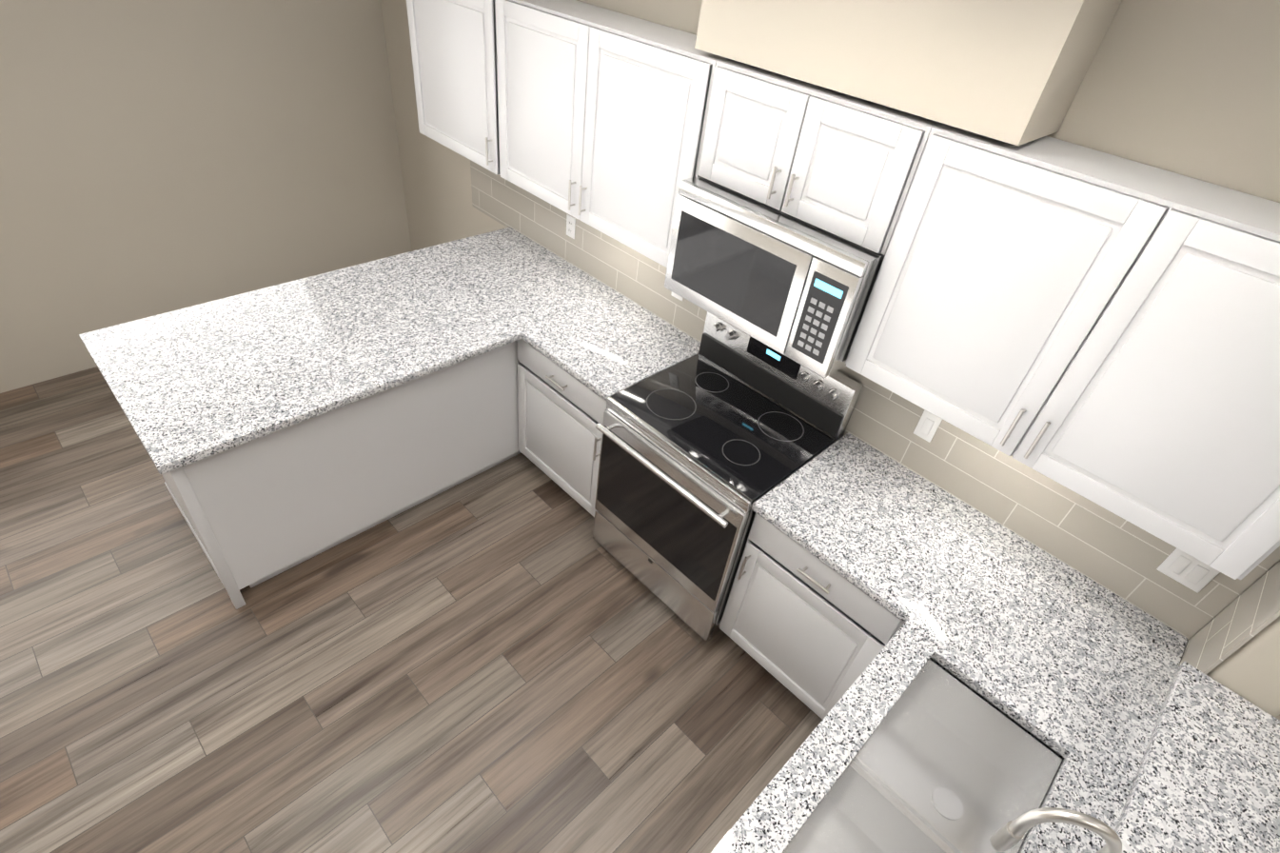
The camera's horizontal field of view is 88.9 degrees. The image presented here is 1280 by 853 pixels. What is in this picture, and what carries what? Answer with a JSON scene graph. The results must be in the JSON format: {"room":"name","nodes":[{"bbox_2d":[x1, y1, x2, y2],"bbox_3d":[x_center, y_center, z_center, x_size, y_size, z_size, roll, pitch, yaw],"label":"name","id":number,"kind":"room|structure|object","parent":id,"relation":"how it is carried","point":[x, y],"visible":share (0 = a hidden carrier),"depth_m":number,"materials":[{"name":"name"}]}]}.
{"room":"kitchen","nodes":[
{"label":"kitchen","id":0,"kind":"room"},
{"bbox_2d":[0,0,411,393],"bbox_3d":[-3.042,-1.718,2.929,4.250,3.350,0.150,-28,52,-36],"label":"wall","id":1,"kind":"structure","parent":0,"point":[157,157],"depth_m":3.67,"materials":[{"name":"beige paint"}]},
{"bbox_2d":[0,366,822,852],"bbox_3d":[-1.353,0.993,2.663,4.250,0.100,5.250,-28,52,-36],"label":"floor","id":2,"kind":"structure","parent":0,"point":[510,656],"depth_m":2.61,"materials":[{"name":"wood"}]},
{"bbox_2d":[161,340,521,609],"bbox_3d":[-1.230,-0.174,3.324,2.073,0.875,0.855,-28,52,-36],"label":"panel","id":3,"kind":"object","parent":2,"relation":"on","point":[260,509],"visible":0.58,"depth_m":2.83,"materials":[{"name":"white wood"}]},
{"bbox_2d":[78,226,700,473],"bbox_3d":[-0.973,-0.358,2.868,2.105,0.037,1.582,-28,52,-36],"label":"countertop","id":4,"kind":"structure","parent":3,"relation":"on","point":[190,384],"depth_m":2.85,"materials":[{"name":"white stone"}]},
{"bbox_2d":[517,338,607,516],"bbox_3d":[-0.194,-0.054,3.355,0.654,0.875,0.676,-28,52,-36],"label":"base cabinet","id":5,"kind":"object","parent":2,"relation":"on","point":[561,413],"visible":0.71,"depth_m":3.13,"materials":[{"name":"white wood"}]},
{"bbox_2d":[592,311,863,640],"bbox_3d":[0.288,0.227,2.872,0.718,1.160,0.754,-28,52,-36],"label":"electric range","id":6,"kind":"object","parent":2,"relation":"on","point":[716,438],"visible":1,"depth_m":2.67,"materials":[{"name":"silver metal"}]},
{"bbox_2d":[719,512,898,719],"bbox_3d":[0.813,0.675,2.645,0.616,0.876,0.651,-28,52,-36],"label":"base cabinet","id":7,"kind":"object","parent":2,"relation":"on","point":[812,632],"depth_m":2.41,"materials":[{"name":"white wood"}]},
{"bbox_2d":[751,432,984,616],"bbox_3d":[0.830,0.319,2.356,0.660,0.037,0.600,-28,52,-36],"label":"countertop","id":8,"kind":"structure","parent":7,"relation":"on","point":[881,525],"depth_m":2.32,"materials":[{"name":"white stone"}]},
{"bbox_2d":[860,618,904,673],"bbox_3d":[1.197,1.006,2.311,0.717,0.876,0.648,-28,52,-36],"label":"base cabinet","id":9,"kind":"object","parent":2,"relation":"on","point":[887,637],"depth_m":2.14,"materials":[{"name":"white wood"}]},
{"bbox_2d":[710,514,1187,852],"bbox_3d":[0.691,0.957,1.562,2.285,0.037,0.648,-28,52,-36],"label":"countertop","id":10,"kind":"structure","parent":9,"relation":"on","point":[1074,668],"depth_m":1.89,"materials":[{"name":"white stone"}]},
{"bbox_2d":[782,657,1063,852],"bbox_3d":[0.704,1.028,1.682,0.840,0.210,0.430,-28,52,-36],"label":"double-bowl sink","id":11,"kind":"object","parent":10,"relation":"in","point":[944,760],"visible":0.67,"depth_m":1.84,"materials":[{"name":"silver metal"}]},
{"bbox_2d":[990,807,1122,852],"bbox_3d":[0.837,0.883,1.346,0.107,0.378,0.180,-28,52,-36],"label":"gooseneck faucet","id":12,"kind":"object","parent":10,"relation":"on","point":[1007,836],"visible":1,"depth_m":1.26,"materials":[{"name":"silver metal"}]},
{"bbox_2d":[380,0,1279,640],"bbox_3d":[0.175,-1.206,2.856,0.150,3.350,4.915,-28,52,-36],"label":"wall","id":13,"kind":"structure","parent":0,"point":[1190,88],"depth_m":1.63,"materials":[{"name":"beige paint"}]},
{"bbox_2d":[406,0,505,178],"bbox_3d":[-0.782,-1.760,3.241,0.314,0.762,0.830,-28,52,-36],"label":"upper cabinet","id":14,"kind":"object","parent":13,"relation":"attached to","point":[458,47],"depth_m":3.14,"materials":[{"name":"white wood"}]},
{"bbox_2d":[501,0,722,267],"bbox_3d":[-0.144,-1.287,2.778,0.314,0.762,1.296,-28,52,-36],"label":"upper cabinet","id":15,"kind":"object","parent":13,"relation":"attached to","point":[604,108],"depth_m":2.59,"materials":[{"name":"white wood"}]},
{"bbox_2d":[695,57,936,255],"bbox_3d":[0.593,-0.908,2.133,0.314,0.366,0.760,-28,52,-36],"label":"upper cabinet","id":16,"kind":"object","parent":13,"relation":"attached to","point":[841,165],"depth_m":2.00,"materials":[{"name":"white wood"}]},
{"bbox_2d":[664,176,885,377],"bbox_3d":[0.517,-0.584,2.359,0.406,0.427,0.754,-28,52,-36],"label":"microwave","id":17,"kind":"object","parent":16,"relation":"attached to","point":[795,289],"visible":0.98,"depth_m":2.19,"materials":[{"name":"silver metal"}]},
{"bbox_2d":[470,159,1279,639],"bbox_3d":[0.369,-0.531,2.930,0.008,0.478,4.004,-28,52,-36],"label":"backsplash","id":18,"kind":"structure","parent":13,"relation":"attached to","point":[1102,546],"depth_m":2.36,"materials":[{"name":"tile"}]},
{"bbox_2d":[566,214,575,238],"bbox_3d":[-0.368,-1.060,3.463,0.007,0.114,0.070,-28,52,-36],"label":"outlet","id":19,"kind":"object","parent":18,"relation":"attached to","point":[570,226],"visible":1,"depth_m":3.46,"materials":[{"name":"white plastic"}]},
{"bbox_2d":[670,291,682,300],"bbox_3d":[0.180,-0.653,3.065,0.007,0.114,0.070,-28,52,-36],"label":"outlet","id":20,"kind":"object","parent":18,"relation":"attached to","point":[677,296],"visible":0.12,"depth_m":3.09,"materials":[{"name":"white plastic"}]},
{"bbox_2d":[913,410,942,442],"bbox_3d":[1.065,-0.001,2.420,0.008,0.114,0.070,-28,52,-36],"label":"light switch","id":21,"kind":"object","parent":18,"relation":"attached to","point":[928,425],"visible":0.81,"depth_m":2.42,"materials":[{"name":"white plastic"}]},
{"bbox_2d":[1156,548,1220,592],"bbox_3d":[1.663,0.433,1.980,0.008,0.114,0.116,-28,52,-36],"label":"light switch","id":22,"kind":"object","parent":18,"relation":"attached to","point":[1188,570],"visible":0.92,"depth_m":1.98,"materials":[{"name":"white plastic"}]},
{"bbox_2d":[694,0,1122,145],"bbox_3d":[0.699,-1.262,1.798,0.298,0.592,1.090,-28,52,-36],"label":"chase","id":23,"kind":"object","parent":13,"relation":"attached to","point":[1013,71],"visible":1,"depth_m":1.69,"materials":[{"name":"beige paint"}]},
{"bbox_2d":[845,121,1279,579],"bbox_3d":[1.243,-0.259,1.772,0.314,0.762,1.168,-28,52,-36],"label":"upper cabinet","id":24,"kind":"object","parent":13,"relation":"attached to","point":[1097,327],"depth_m":1.65,"materials":[{"name":"white wood"}]},
{"bbox_2d":[1178,560,1279,674],"bbox_3d":[1.648,0.564,1.824,0.313,0.478,0.008,-28,52,-36],"label":"backsplash","id":25,"kind":"structure","parent":13,"relation":"attached to","point":[1252,610],"depth_m":1.79,"materials":[{"name":"tile"}]},
{"bbox_2d":[1206,615,1279,717],"bbox_3d":[1.724,0.345,1.725,0.470,2.743,0.360,-28,52,-36],"label":"wall","id":26,"kind":"structure","parent":0,"point":[1250,670],"depth_m":1.68,"materials":[{"name":"beige paint"}]},
{"bbox_3d":[0.841,1.508,1.514,1.928,1.040,0.155,-28,52,-36],"label":"wall","id":27,"kind":"structure","parent":0,"visible":0},
{"bbox_2d":[1114,661,1279,852],"bbox_3d":[0.943,1.149,1.113,1.970,0.037,0.440,-28,52,-36],"label":"countertop","id":28,"kind":"structure","parent":27,"relation":"on","point":[1207,778],"depth_m":1.54,"materials":[{"name":"white stone"}]}
]}

